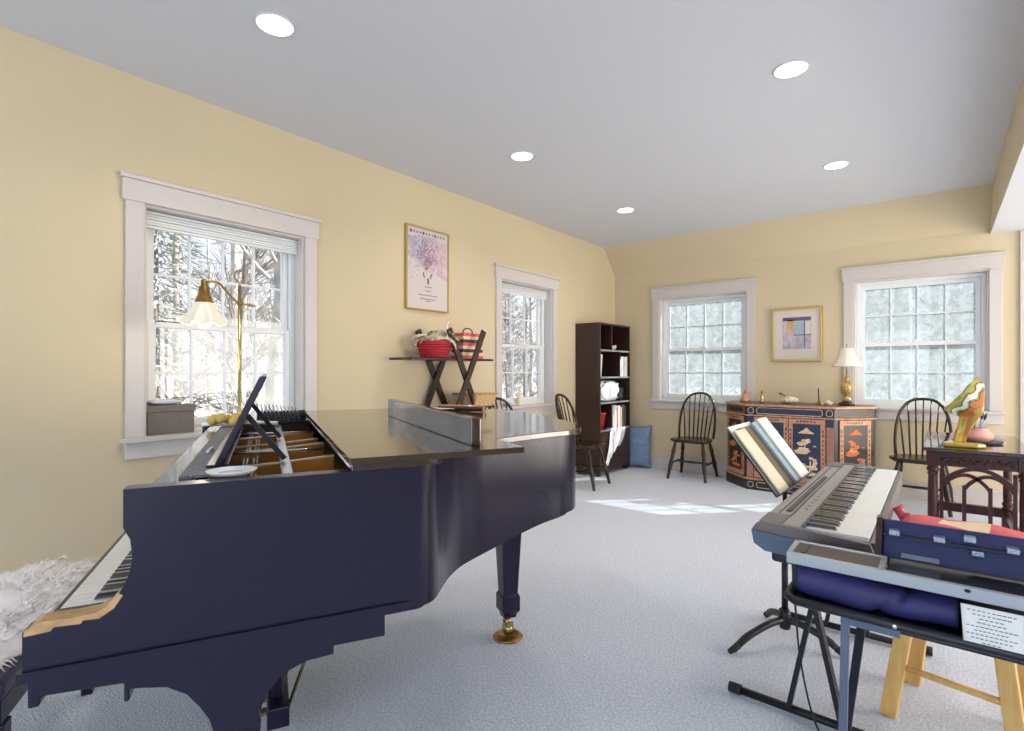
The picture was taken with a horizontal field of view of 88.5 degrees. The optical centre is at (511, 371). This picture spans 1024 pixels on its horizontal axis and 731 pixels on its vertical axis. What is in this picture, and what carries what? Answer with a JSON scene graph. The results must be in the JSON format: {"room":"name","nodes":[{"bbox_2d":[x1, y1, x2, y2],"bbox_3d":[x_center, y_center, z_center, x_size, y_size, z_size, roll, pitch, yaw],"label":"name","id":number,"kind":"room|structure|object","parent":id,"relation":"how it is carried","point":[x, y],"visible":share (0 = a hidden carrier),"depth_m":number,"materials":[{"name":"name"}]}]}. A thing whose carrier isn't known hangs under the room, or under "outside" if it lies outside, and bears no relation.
{"room":"music room","nodes":[
{"label":"music room","id":0,"kind":"room"},
{"bbox_2d":[0,27,614,573],"bbox_3d":[-1.720,-0.190,3.519,0.220,2.880,10.091,0,0,39],"label":"wall","id":1,"kind":"structure","parent":0,"point":[70,123],"depth_m":2.85,"materials":[{"name":"paint"}]},
{"bbox_2d":[119,171,321,459],"bbox_3d":[-1.818,-0.297,3.355,0.255,1.560,1.184,0,0,39],"label":"window","id":2,"kind":"structure","parent":1,"relation":"in","point":[298,255],"depth_m":3.21,"materials":[{"name":"grey wood"}]},
{"bbox_2d":[146,403,195,435],"bbox_3d":[-2.014,0.280,3.083,0.112,0.168,0.254,0,0,39],"label":"storage box","id":3,"kind":"object","parent":2,"relation":"on","point":[168,418],"visible":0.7,"depth_m":3.04,"materials":[{"name":"grey fabric"}]},
{"bbox_2d":[146,399,183,404],"bbox_3d":[-2.028,0.177,3.066,0.110,0.032,0.170,0,0,39],"label":"folded cloth","id":4,"kind":"object","parent":3,"relation":"on","point":[156,401],"visible":1,"depth_m":3.03,"materials":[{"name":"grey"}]},
{"bbox_2d":[146,210,297,254],"bbox_3d":[-1.816,-0.870,3.354,0.040,0.093,0.924,0,0,39],"label":"shade","id":5,"kind":"object","parent":2,"relation":"attached to","point":[155,220],"depth_m":3.30,"materials":[{"name":"white fabric"}]},
{"bbox_2d":[405,223,448,312],"bbox_3d":[-0.728,-0.875,4.543,0.028,0.707,0.486,0,0,39],"label":"framed poster","id":6,"kind":"object","parent":1,"relation":"attached to","point":[426,250],"visible":1,"depth_m":4.53,"materials":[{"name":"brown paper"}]},
{"bbox_2d":[494,263,559,414],"bbox_3d":[0.109,-0.297,5.726,0.255,1.560,1.133,0,0,39],"label":"window","id":7,"kind":"structure","parent":1,"relation":"in","point":[546,321],"depth_m":5.87,"materials":[{"name":"grey wood"}]},
{"bbox_2d":[502,283,546,299],"bbox_3d":[0.111,-0.870,5.725,0.040,0.093,0.873,0,0,39],"label":"shade","id":8,"kind":"object","parent":7,"relation":"attached to","point":[510,288],"depth_m":5.72,"materials":[{"name":"white fabric"}]},
{"bbox_2d":[0,0,1023,247],"bbox_3d":[-0.314,-1.705,2.234,4.024,0.150,10.311,0,0,39],"label":"ceiling","id":9,"kind":"structure","parent":0,"point":[676,113],"depth_m":2.99,"materials":[{"name":"white paint"}]},
{"bbox_2d":[254,11,295,36],"bbox_3d":[-1.114,-1.627,2.471,0.180,0.006,0.180,0,0,39],"label":"recessed light","id":10,"kind":"object","parent":9,"relation":"in","point":[271,23],"visible":1,"depth_m":2.46,"materials":[{"name":"white paint"}]},
{"bbox_2d":[510,151,533,160],"bbox_3d":[0.076,-1.627,3.981,0.180,0.006,0.180,0,0,39],"label":"recessed light","id":11,"kind":"object","parent":9,"relation":"in","point":[519,155],"visible":1,"depth_m":3.98,"materials":[{"name":"white paint"}]},
{"bbox_2d":[617,207,634,212],"bbox_3d":[1.147,-1.627,5.314,0.180,0.006,0.180,0,0,39],"label":"recessed light","id":12,"kind":"object","parent":9,"relation":"in","point":[624,209],"visible":1,"depth_m":5.31,"materials":[{"name":"white paint"}]},
{"bbox_2d":[772,59,809,78],"bbox_3d":[1.504,-1.627,2.835,0.180,0.006,0.180,0,0,39],"label":"recessed light","id":13,"kind":"object","parent":9,"relation":"in","point":[792,68],"visible":1,"depth_m":2.83,"materials":[{"name":"white paint"}]},
{"bbox_2d":[823,160,848,169],"bbox_3d":[2.559,-1.627,4.154,0.180,0.006,0.180,0,0,39],"label":"recessed light","id":14,"kind":"object","parent":9,"relation":"in","point":[836,164],"visible":1,"depth_m":4.15,"materials":[{"name":"white paint"}]},
{"bbox_2d":[824,162,847,168],"bbox_3d":[2.559,-1.627,4.154,0.158,0.002,0.158,0,0,39],"label":"diffuser","id":15,"kind":"object","parent":14,"relation":"attached to","point":[832,165],"depth_m":4.15,"materials":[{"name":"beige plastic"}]},
{"bbox_2d":[9,466,1018,730],"bbox_3d":[1.029,1.350,1.143,7.484,0.200,10.311,0,0,39],"label":"floor","id":16,"kind":"structure","parent":0,"point":[634,599],"depth_m":2.29,"materials":[{"name":"carpet"}]},
{"bbox_2d":[0,654,94,730],"bbox_3d":[-1.612,1.012,1.635,0.340,0.475,0.870,0,0,-25],"label":"piano bench","id":17,"kind":"object","parent":16,"relation":"on","point":[11,694],"visible":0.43,"depth_m":1.37,"materials":[{"name":"black wood"}]},
{"bbox_2d":[0,554,96,671],"bbox_3d":[-1.625,0.776,1.675,0.675,0.151,1.080,0,0,-35],"label":"sheepskin pelt","id":18,"kind":"object","parent":17,"relation":"on","point":[28,593],"visible":0.67,"depth_m":1.74,"materials":[{"name":"fur"}]},
{"bbox_2d":[180,270,255,413],"bbox_3d":[-1.557,0.345,2.841,0.260,1.809,0.425,0,0,39],"label":"floor lamp","id":19,"kind":"object","parent":16,"relation":"on","point":[203,312],"visible":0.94,"depth_m":2.75,"materials":[{"name":"gold metal"}]},
{"bbox_2d":[16,374,580,730],"bbox_3d":[-0.497,0.630,2.043,1.702,1.237,1.617,0,0,-25],"label":"grand piano","id":20,"kind":"object","parent":16,"relation":"on","point":[212,589],"visible":0.96,"depth_m":1.26,"materials":[{"name":"black wood"}]},
{"bbox_2d":[205,466,257,476],"bbox_3d":[-0.665,0.238,1.249,0.110,0.010,0.096,0,0,-25],"label":"oval tray","id":21,"kind":"object","parent":20,"relation":"on","point":[230,471],"visible":1,"depth_m":1.25,"materials":[{"name":"white ceramic"}]},
{"bbox_2d":[202,413,277,425],"bbox_3d":[-1.205,0.211,2.336,0.302,0.062,0.108,0,0,-25],"label":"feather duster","id":22,"kind":"object","parent":20,"relation":"on","point":[221,419],"visible":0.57,"depth_m":2.28,"materials":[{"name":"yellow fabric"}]},
{"bbox_2d":[256,403,305,422],"bbox_3d":[-1.113,0.198,2.536,0.219,0.093,0.108,0,0,-25],"label":"rack","id":23,"kind":"object","parent":20,"relation":"on","point":[283,416],"visible":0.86,"depth_m":2.50,"materials":[{"name":"grey metal"}]},
{"bbox_2d":[438,404,486,411],"bbox_3d":[-0.280,0.202,2.885,0.272,0.033,0.072,0,0,18],"label":"pencil case","id":24,"kind":"object","parent":20,"relation":"on","point":[470,408],"visible":0.77,"depth_m":2.85,"materials":[{"name":"brown wood"}]},
{"bbox_2d":[389,327,492,407],"bbox_3d":[-0.573,0.448,4.460,0.357,1.616,0.940,0,0,39],"label":"shelf","id":25,"kind":"object","parent":16,"relation":"on","point":[466,387],"visible":0.33,"depth_m":4.48,"materials":[{"name":"brown wood"}]},
{"bbox_2d":[416,341,451,357],"bbox_3d":[-0.644,-0.177,4.344,0.304,0.136,0.304,0,0,39],"label":"basket","id":26,"kind":"object","parent":25,"relation":"on","point":[432,349],"visible":0.92,"depth_m":4.24,"materials":[{"name":"red wicker"}]},
{"bbox_2d":[411,322,458,348],"bbox_3d":[-0.637,-0.297,4.379,0.384,0.243,0.372,0,0,3],"label":"cloth","id":27,"kind":"object","parent":26,"relation":"in","point":[441,335],"visible":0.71,"depth_m":4.29,"materials":[{"name":"brown fabric"}]},
{"bbox_2d":[451,328,482,358],"bbox_3d":[-0.396,-0.247,4.665,0.140,0.275,0.260,0,0,39],"label":"striped bag","id":28,"kind":"object","parent":25,"relation":"on","point":[467,342],"visible":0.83,"depth_m":4.58,"materials":[{"name":"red fabric"}]},
{"bbox_2d":[452,392,498,405],"bbox_3d":[-0.335,0.243,4.661,0.293,0.125,0.321,0,0,39],"label":"wicker basket","id":29,"kind":"object","parent":25,"relation":"on","point":[487,399],"visible":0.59,"depth_m":4.58,"materials":[{"name":"beige wicker"}]},
{"bbox_2d":[488,397,512,409],"bbox_3d":[0.043,0.753,4.952,0.556,1.002,0.472,0,0,39],"label":"chair","id":30,"kind":"object","parent":16,"relation":"on","point":[497,398],"visible":0.02,"depth_m":5.15,"materials":[{"name":"black paint"}]},
{"bbox_2d":[493,629,522,643],"bbox_3d":[-0.019,1.242,2.473,0.140,0.015,0.140,0,0,-25],"label":"cup","id":31,"kind":"object","parent":16,"relation":"on","point":[500,636],"depth_m":2.45,"materials":[{"name":"gold metal"}]},
{"bbox_2d":[555,394,610,490],"bbox_3d":[0.748,0.753,5.810,0.556,1.002,0.472,0,0,32],"label":"chair","id":32,"kind":"object","parent":16,"relation":"on","point":[579,444],"visible":0.66,"depth_m":5.83,"materials":[{"name":"black paint"}]},
{"bbox_2d":[576,322,629,476],"bbox_3d":[1.159,0.335,6.588,0.359,1.830,0.775,0,0,39],"label":"bookcase","id":33,"kind":"object","parent":16,"relation":"on","point":[594,339],"visible":0.86,"depth_m":6.36,"materials":[{"name":"brown wood"}]},
{"bbox_2d":[601,380,618,400],"bbox_3d":[1.139,0.238,6.503,0.228,0.263,0.531,0,0,39],"label":"plastic bag","id":34,"kind":"object","parent":33,"relation":"on","point":[609,389],"visible":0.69,"depth_m":6.42,"materials":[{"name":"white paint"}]},
{"bbox_2d":[606,426,626,465],"bbox_3d":[1.259,0.911,6.494,0.082,0.437,0.575,0,0,39],"label":"scarf","id":35,"kind":"object","parent":33,"relation":"hanging from","point":[616,438],"visible":0.9,"depth_m":6.42,"materials":[{"name":"white fabric"}]},
{"bbox_2d":[630,426,651,467],"bbox_3d":[1.642,0.975,6.848,0.330,0.538,0.175,0,0,25],"label":"throw pillow","id":36,"kind":"object","parent":16,"relation":"on","point":[640,437],"visible":0.9,"depth_m":6.79,"materials":[{"name":"blue fabric"}]},
{"bbox_2d":[667,392,718,482],"bbox_3d":[2.144,0.753,6.208,0.472,1.002,0.556,0,0,37],"label":"chair","id":37,"kind":"object","parent":16,"relation":"on","point":[688,439],"visible":1,"depth_m":6.21,"materials":[{"name":"black paint"}]},
{"bbox_2d":[727,434,839,655],"bbox_3d":[1.282,0.761,2.398,0.422,0.973,0.542,0,0,39],"label":"music stand","id":38,"kind":"object","parent":16,"relation":"on","point":[784,619],"visible":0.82,"depth_m":2.39,"materials":[{"name":"black metal"}]},
{"bbox_2d":[727,422,778,495],"bbox_3d":[1.140,0.385,2.398,0.208,0.274,0.340,0,0,39],"label":"book","id":39,"kind":"object","parent":38,"relation":"on","point":[731,429],"visible":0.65,"depth_m":2.29,"materials":[{"name":"white paper"}]},
{"bbox_2d":[734,428,788,493],"bbox_3d":[1.095,0.388,2.309,0.191,0.251,0.155,0,0,39],"label":"book","id":40,"kind":"object","parent":38,"relation":"on","point":[762,461],"visible":0.98,"depth_m":2.30,"materials":[{"name":"beige paper"}]},
{"bbox_2d":[737,425,793,486],"bbox_3d":[1.165,0.389,2.410,0.196,0.258,0.230,0,0,39],"label":"book","id":41,"kind":"object","parent":38,"relation":"on","point":[749,429],"visible":0.46,"depth_m":2.43,"materials":[{"name":"white paper"}]},
{"bbox_2d":[750,421,799,482],"bbox_3d":[1.262,0.380,2.518,0.205,0.267,0.120,0,0,39],"label":"book","id":42,"kind":"object","parent":38,"relation":"on","point":[791,473],"visible":0.83,"depth_m":2.48,"materials":[{"name":"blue paper"}]},
{"bbox_2d":[755,417,808,478],"bbox_3d":[1.331,0.371,2.591,0.205,0.269,0.170,0,0,39],"label":"book","id":43,"kind":"object","parent":38,"relation":"on","point":[770,431],"visible":0.92,"depth_m":2.57,"materials":[{"name":"white paper"}]},
{"bbox_2d":[725,400,877,494],"bbox_3d":[2.966,0.796,5.536,1.424,0.908,0.546,0,0,39],"label":"base cabinet","id":44,"kind":"object","parent":16,"relation":"on","point":[818,435],"visible":0.66,"depth_m":5.22,"materials":[{"name":"black"}]},
{"bbox_2d":[779,392,798,403],"bbox_3d":[2.952,0.283,5.590,0.166,0.116,0.170,0,0,-12],"label":"figurine","id":45,"kind":"object","parent":44,"relation":"on","point":[787,399],"visible":1,"depth_m":5.54,"materials":[{"name":"white ceramic"}]},
{"bbox_2d":[831,344,862,405],"bbox_3d":[3.373,0.033,5.300,0.271,0.615,0.271,0,0,39],"label":"table lamp","id":46,"kind":"object","parent":44,"relation":"on","point":[846,357],"visible":1,"depth_m":5.25,"materials":[{"name":"white fabric"}]},
{"bbox_2d":[728,608,932,730],"bbox_3d":[1.339,0.937,2.171,0.614,0.620,0.882,0,0,39],"label":"keyboard stand","id":47,"kind":"object","parent":16,"relation":"on","point":[736,688],"visible":0.35,"depth_m":1.89,"materials":[{"name":"black metal"}]},
{"bbox_2d":[751,462,902,563],"bbox_3d":[1.401,0.558,2.224,0.341,0.133,1.500,0,0,39],"label":"digital piano","id":48,"kind":"object","parent":47,"relation":"on","point":[840,505],"visible":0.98,"depth_m":1.89,"materials":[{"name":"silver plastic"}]},
{"bbox_2d":[759,512,789,523],"bbox_3d":[0.896,0.499,1.791,0.068,0.004,0.130,0,0,39],"label":"speaker grille","id":49,"kind":"object","parent":48,"relation":"attached to","point":[771,517],"depth_m":1.78,"materials":[{"name":"grey plastic"}]},
{"bbox_2d":[825,462,843,467],"bbox_3d":[1.723,0.499,2.807,0.068,0.004,0.130,0,0,39],"label":"speaker grille","id":50,"kind":"object","parent":48,"relation":"attached to","point":[831,464],"depth_m":2.79,"materials":[{"name":"grey plastic"}]},
{"bbox_2d":[889,398,953,516],"bbox_3d":[3.773,0.753,4.845,0.472,1.002,0.556,0,0,41],"label":"chair","id":51,"kind":"object","parent":16,"relation":"on","point":[915,458],"visible":0.54,"depth_m":4.93,"materials":[{"name":"black paint"}]},
{"bbox_2d":[838,623,1023,730],"bbox_3d":[1.203,0.941,1.247,0.786,0.629,0.336,0,0,39],"label":"stand","id":52,"kind":"object","parent":16,"relation":"on","point":[848,685],"visible":0.37,"depth_m":1.36,"materials":[{"name":"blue metal"}]},
{"bbox_2d":[783,514,1023,662],"bbox_3d":[1.182,0.532,1.230,0.958,0.248,0.243,0,0,39],"label":"electronic keyboard","id":53,"kind":"object","parent":52,"relation":"on","point":[985,570],"visible":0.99,"depth_m":1.33,"materials":[{"name":"black plastic"}]},
{"bbox_2d":[791,563,819,730],"bbox_3d":[0.964,0.884,1.645,0.182,0.738,0.342,0,0,39],"label":"power cable","id":54,"kind":"object","parent":53,"relation":"hanging from","point":[795,607],"visible":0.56,"depth_m":1.80,"materials":[{"name":"black rubber"}]},
{"bbox_2d":[788,539,887,569],"bbox_3d":[0.881,0.504,1.428,0.221,0.022,0.116,0,0,39],"label":"grille","id":55,"kind":"object","parent":53,"relation":"attached to","point":[877,561],"depth_m":1.42,"materials":[{"name":"black plastic"}]},
{"bbox_2d":[796,565,958,628],"bbox_3d":[0.937,0.578,1.367,0.340,0.095,0.089,0,0,39],"label":"roll","id":56,"kind":"object","parent":53,"relation":"in","point":[862,594],"visible":0.92,"depth_m":1.33,"materials":[{"name":"blue fabric"}]},
{"bbox_2d":[960,603,1023,654],"bbox_3d":[1.071,0.580,1.170,0.111,0.098,0.004,0,0,39],"label":"paper note","id":57,"kind":"object","parent":53,"relation":"attached to","point":[980,625],"visible":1,"depth_m":1.17,"materials":[{"name":"white paper"}]},
{"bbox_2d":[879,634,1023,730],"bbox_3d":[1.598,0.948,1.875,0.340,0.612,0.399,0,0,-39],"label":"wooden stool","id":58,"kind":"object","parent":16,"relation":"on","point":[907,654],"visible":0.23,"depth_m":1.84,"materials":[{"name":"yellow wood"}]},
{"bbox_2d":[923,431,1023,531],"bbox_3d":[3.364,0.880,3.838,0.550,0.740,1.200,0,0,39],"label":"table","id":59,"kind":"object","parent":16,"relation":"on","point":[1008,457],"visible":0.72,"depth_m":3.48,"materials":[{"name":"black wood"}]},
{"bbox_2d":[943,377,985,448],"bbox_3d":[3.038,0.274,3.537,0.221,0.470,0.120,0,0,36],"label":"glass sculpture","id":60,"kind":"object","parent":59,"relation":"on","point":[968,406],"visible":1,"depth_m":3.52,"materials":[{"name":"multicoloured"}]},
{"bbox_2d":[952,439,1003,444],"bbox_3d":[3.329,0.503,3.763,0.282,0.012,0.282,0,0,22],"label":"tray","id":61,"kind":"object","parent":59,"relation":"on","point":[992,442],"visible":0.41,"depth_m":3.67,"materials":[{"name":"grey"}]},
{"bbox_2d":[966,426,993,441],"bbox_3d":[3.321,0.453,3.769,0.200,0.102,0.200,0,0,39],"label":"pot","id":62,"kind":"object","parent":61,"relation":"on","point":[976,434],"visible":0.66,"depth_m":3.70,"materials":[{"name":"ceramic"}]},
{"bbox_2d":[604,183,992,276],"bbox_3d":[2.788,-1.462,5.876,3.804,0.335,0.306,0,0,39],"label":"wall","id":63,"kind":"structure","parent":0,"point":[968,209],"depth_m":5.51,"materials":[{"name":"paint"}]},
{"bbox_2d":[615,229,1019,504],"bbox_3d":[4.212,-0.190,5.058,7.044,2.880,0.220,0,0,39],"label":"wall","id":64,"kind":"structure","parent":0,"point":[808,279],"depth_m":5.72,"materials":[{"name":"paint"}]},
{"bbox_2d":[650,277,756,411],"bbox_3d":[2.370,-0.297,6.519,1.298,1.560,0.255,0,0,39],"label":"window","id":65,"kind":"structure","parent":64,"relation":"in","point":[663,298],"depth_m":6.54,"materials":[{"name":"grey wood"}]},
{"bbox_2d":[771,306,823,361],"bbox_3d":[3.127,-0.405,5.778,0.512,0.590,0.030,0,0,39],"label":"framed print","id":66,"kind":"object","parent":64,"relation":"attached to","point":[797,333],"visible":1,"depth_m":5.77,"materials":[{"name":"brown"}]},
{"bbox_2d":[650,454,1018,511],"bbox_3d":[2.952,1.164,5.926,3.994,0.172,0.027,0,0,39],"label":"baseboard","id":67,"kind":"structure","parent":64,"relation":"attached to","point":[976,496],"depth_m":5.14,"materials":[{"name":"grey wood"}]},
{"bbox_2d":[840,251,1006,424],"bbox_3d":[4.003,-0.297,5.192,1.270,1.560,0.255,0,0,39],"label":"window","id":68,"kind":"structure","parent":64,"relation":"in","point":[988,281],"depth_m":5.08,"materials":[{"name":"grey wood"}]},
{"bbox_2d":[1020,230,1023,442],"bbox_3d":[4.952,0.002,4.384,1.045,2.497,0.292,0,0,39],"label":"door","id":69,"kind":"structure","parent":64,"relation":"in","point":[1021,231],"depth_m":4.64,"materials":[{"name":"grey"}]},
{"bbox_2d":[893,504,1023,537],"bbox_3d":[1.611,0.591,1.888,0.441,0.110,0.300,0,0,45],"label":"cushion","id":70,"kind":"object","parent":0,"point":[922,519],"visible":0.31,"depth_m":1.88,"materials":[{"name":"red fabric"}]},
{"bbox_2d":[990,76,1023,233],"bbox_3d":[2.505,-1.515,-0.057,3.240,0.530,9.871,0,0,39],"label":"beam","id":71,"kind":"structure","parent":0,"point":[1007,210],"depth_m":3.70,"materials":[{"name":"paint"}]},
{"label":"outside","id":72,"kind":"structure","parent":0,"visible":0},
{"bbox_2d":[161,384,961,416],"bbox_3d":[9.461,1.900,11.640,90.000,0.200,90.000,0,0,39],"label":"ground","id":73,"kind":"structure","parent":72,"point":[200,412],"depth_m":40.79,"materials":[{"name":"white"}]},
{"bbox_2d":[159,247,206,402],"bbox_3d":[-9.523,-1.217,12.768,3.904,6.140,3.131,0,0,-41],"label":"bare tree","id":74,"kind":"object","parent":73,"relation":"on","point":[168,354],"visible":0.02,"depth_m":13.26,"materials":[{"name":"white plant"}]},
{"bbox_2d":[158,232,230,409],"bbox_3d":[-9.650,-3.575,15.235,3.962,10.868,4.257,0,0,-5],"label":"bare tree","id":75,"kind":"object","parent":73,"relation":"on","point":[175,255],"visible":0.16,"depth_m":14.93,"materials":[{"name":"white plant"}]},
{"bbox_2d":[153,230,241,416],"bbox_3d":[-5.422,-0.995,7.896,3.127,5.900,3.136,0,0,39],"label":"evergreen tree","id":76,"kind":"object","parent":73,"relation":"on","point":[156,313],"visible":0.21,"depth_m":7.95,"materials":[{"name":"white plant"}]},
{"bbox_2d":[158,231,248,403],"bbox_3d":[-11.087,-3.619,17.258,4.292,10.957,3.994,0,0,39],"label":"bare tree","id":77,"kind":"object","parent":73,"relation":"on","point":[162,233],"visible":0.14,"depth_m":17.12,"materials":[{"name":"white plant"}]},
{"bbox_2d":[184,239,222,410],"bbox_3d":[-13.966,-3.181,24.092,3.545,10.085,2.670,0,0,-13],"label":"bare tree","id":78,"kind":"object","parent":73,"relation":"on","point":[208,241],"visible":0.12,"depth_m":23.94,"materials":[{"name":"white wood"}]},
{"bbox_2d":[158,241,273,414],"bbox_3d":[-7.523,-4.223,14.012,4.328,12.173,3.194,0,0,-27],"label":"bare tree","id":79,"kind":"object","parent":73,"relation":"on","point":[235,249],"visible":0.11,"depth_m":13.87,"materials":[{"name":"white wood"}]},
{"bbox_2d":[159,237,273,416],"bbox_3d":[-5.567,-2.592,10.836,4.536,8.893,5.655,0,0,-20],"label":"bare tree","id":80,"kind":"object","parent":73,"relation":"on","point":[232,304],"visible":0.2,"depth_m":10.89,"materials":[{"name":"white plant"}]},
{"bbox_2d":[171,242,273,412],"bbox_3d":[-7.185,-2.631,15.851,5.696,8.972,4.600,0,0,-35],"label":"bare tree","id":81,"kind":"object","parent":73,"relation":"on","point":[269,311],"visible":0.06,"depth_m":15.46,"materials":[{"name":"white plant"}]},
{"bbox_2d":[178,241,271,408],"bbox_3d":[-8.828,-3.752,17.735,4.091,11.222,4.396,0,0,-4],"label":"bare tree","id":82,"kind":"object","parent":73,"relation":"on","point":[241,260],"visible":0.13,"depth_m":17.38,"materials":[{"name":"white plant"}]},
{"bbox_2d":[196,242,282,413],"bbox_3d":[-3.488,-4.631,8.297,4.621,12.991,3.408,0,0,-42],"label":"bare tree","id":83,"kind":"object","parent":73,"relation":"on","point":[273,385],"visible":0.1,"depth_m":8.14,"materials":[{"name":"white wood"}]},
{"bbox_2d":[502,293,522,397],"bbox_3d":[-0.187,-4.381,33.733,4.394,12.490,3.304,0,0,40],"label":"bare tree","id":84,"kind":"object","parent":73,"relation":"on","point":[504,293],"visible":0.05,"depth_m":33.44,"materials":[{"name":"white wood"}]},
{"bbox_2d":[502,316,522,382],"bbox_3d":[-0.796,-3.399,17.938,3.833,10.515,4.119,0,0,-40],"label":"bare tree","id":85,"kind":"object","parent":73,"relation":"on","point":[503,316],"visible":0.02,"depth_m":17.45,"materials":[{"name":"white plant"}]},
{"bbox_2d":[502,293,534,370],"bbox_3d":[-0.412,-2.886,15.614,3.337,9.493,2.513,0,0,30],"label":"bare tree","id":86,"kind":"object","parent":73,"relation":"on","point":[506,295],"visible":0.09,"depth_m":15.30,"materials":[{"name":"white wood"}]},
{"bbox_2d":[502,296,535,394],"bbox_3d":[-0.858,-1.740,28.576,3.666,7.188,4.571,0,0,-17],"label":"bare tree","id":87,"kind":"object","parent":73,"relation":"on","point":[503,300],"visible":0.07,"depth_m":28.29,"materials":[{"name":"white plant"}]},
{"bbox_2d":[502,293,536,396],"bbox_3d":[0.287,-2.425,19.761,3.354,8.563,3.122,0,0,16],"label":"bare tree","id":88,"kind":"object","parent":73,"relation":"on","point":[517,307],"visible":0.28,"depth_m":19.68,"materials":[{"name":"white plant"}]},
{"bbox_2d":[502,292,536,397],"bbox_3d":[-0.504,-2.392,25.757,5.400,8.492,4.331,0,0,23],"label":"bare tree","id":89,"kind":"object","parent":73,"relation":"on","point":[506,383],"visible":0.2,"depth_m":25.56,"materials":[{"name":"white plant"}]},
{"bbox_2d":[504,297,536,396],"bbox_3d":[1.263,-3.966,30.449,4.095,11.658,3.089,0,0,-14],"label":"bare tree","id":90,"kind":"object","parent":73,"relation":"on","point":[530,328],"visible":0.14,"depth_m":30.43,"materials":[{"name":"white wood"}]},
{"bbox_2d":[670,305,726,394],"bbox_3d":[4.244,-1.247,14.219,3.162,6.200,3.942,0,0,-45],"label":"bare tree","id":91,"kind":"object","parent":73,"relation":"on","point":[678,375],"visible":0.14,"depth_m":14.12,"materials":[{"name":"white plant"}]},
{"bbox_2d":[670,304,731,393],"bbox_3d":[5.919,-1.854,18.908,3.782,7.415,4.715,0,0,25],"label":"bare tree","id":92,"kind":"object","parent":73,"relation":"on","point":[673,356],"visible":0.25,"depth_m":18.63,"materials":[{"name":"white plant"}]},
{"bbox_2d":[671,303,741,387],"bbox_3d":[5.374,-4.358,12.027,3.294,12.442,4.373,0,0,30],"label":"bare tree","id":93,"kind":"object","parent":73,"relation":"on","point":[727,337],"visible":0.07,"depth_m":11.97,"materials":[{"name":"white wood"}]},
{"bbox_2d":[675,301,741,394],"bbox_3d":[8.313,-3.470,20.566,3.748,10.664,2.823,0,0,5],"label":"bare tree","id":94,"kind":"object","parent":73,"relation":"on","point":[719,317],"visible":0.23,"depth_m":20.59,"materials":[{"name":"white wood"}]},
{"bbox_2d":[688,302,741,394],"bbox_3d":[11.640,-2.305,28.902,5.289,8.318,4.242,0,0,9],"label":"bare tree","id":95,"kind":"object","parent":73,"relation":"on","point":[717,354],"visible":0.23,"depth_m":28.88,"materials":[{"name":"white plant"}]},
{"bbox_2d":[710,301,741,394],"bbox_3d":[7.422,-3.110,15.737,3.495,9.942,2.632,0,0,33],"label":"bare tree","id":96,"kind":"object","parent":73,"relation":"on","point":[719,310],"visible":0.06,"depth_m":16.39,"materials":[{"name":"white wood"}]},
{"bbox_2d":[717,301,741,386],"bbox_3d":[9.892,-3.281,22.393,3.747,10.278,4.026,0,0,0],"label":"bare tree","id":97,"kind":"object","parent":73,"relation":"on","point":[729,303],"visible":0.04,"depth_m":22.17,"materials":[{"name":"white plant"}]},
{"bbox_2d":[724,301,741,381],"bbox_3d":[11.910,-2.889,26.897,3.461,9.494,3.719,0,0,10],"label":"bare tree","id":98,"kind":"object","parent":73,"relation":"on","point":[734,318],"visible":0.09,"depth_m":26.59,"materials":[{"name":"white plant"}]},
{"bbox_2d":[865,290,923,398],"bbox_3d":[12.855,-1.293,19.416,4.002,6.293,3.209,0,0,24],"label":"bare tree","id":99,"kind":"object","parent":73,"relation":"on","point":[875,296],"visible":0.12,"depth_m":19.13,"materials":[{"name":"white plant"}]},
{"bbox_2d":[865,289,927,398],"bbox_3d":[11.875,-2.245,16.732,3.213,8.203,2.990,0,0,-22],"label":"bare tree","id":100,"kind":"object","parent":73,"relation":"on","point":[882,290],"visible":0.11,"depth_m":16.58,"materials":[{"name":"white plant"}]},
{"bbox_2d":[875,287,953,393],"bbox_3d":[17.715,-2.474,23.689,3.393,8.661,3.157,0,0,7],"label":"bare tree","id":101,"kind":"object","parent":73,"relation":"on","point":[913,287],"visible":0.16,"depth_m":23.48,"materials":[{"name":"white plant"}]},
{"bbox_2d":[865,286,965,398],"bbox_3d":[8.075,-1.403,12.612,4.141,6.512,3.321,0,0,22],"label":"bare tree","id":102,"kind":"object","parent":73,"relation":"on","point":[869,307],"visible":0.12,"depth_m":12.25,"materials":[{"name":"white plant"}]},
{"bbox_2d":[865,283,974,400],"bbox_3d":[11.042,-3.723,13.517,4.070,11.164,4.373,0,0,21],"label":"bare tree","id":103,"kind":"object","parent":73,"relation":"on","point":[934,353],"visible":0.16,"depth_m":13.70,"materials":[{"name":"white plant"}]},
{"bbox_2d":[868,282,974,399],"bbox_3d":[7.621,-4.280,10.110,3.253,12.287,4.319,0,0,30],"label":"bare tree","id":104,"kind":"object","parent":73,"relation":"on","point":[902,382],"visible":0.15,"depth_m":9.96,"materials":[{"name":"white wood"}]},
{"bbox_2d":[912,286,974,400],"bbox_3d":[16.619,-2.323,19.448,3.047,8.359,3.274,0,0,13],"label":"bare tree","id":105,"kind":"object","parent":73,"relation":"on","point":[967,363],"visible":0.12,"depth_m":19.62,"materials":[{"name":"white plant"}]},
{"bbox_2d":[913,282,974,400],"bbox_3d":[14.611,-3.068,17.066,2.610,9.858,3.465,0,0,-43],"label":"bare tree","id":106,"kind":"object","parent":73,"relation":"on","point":[956,392],"visible":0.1,"depth_m":17.15,"materials":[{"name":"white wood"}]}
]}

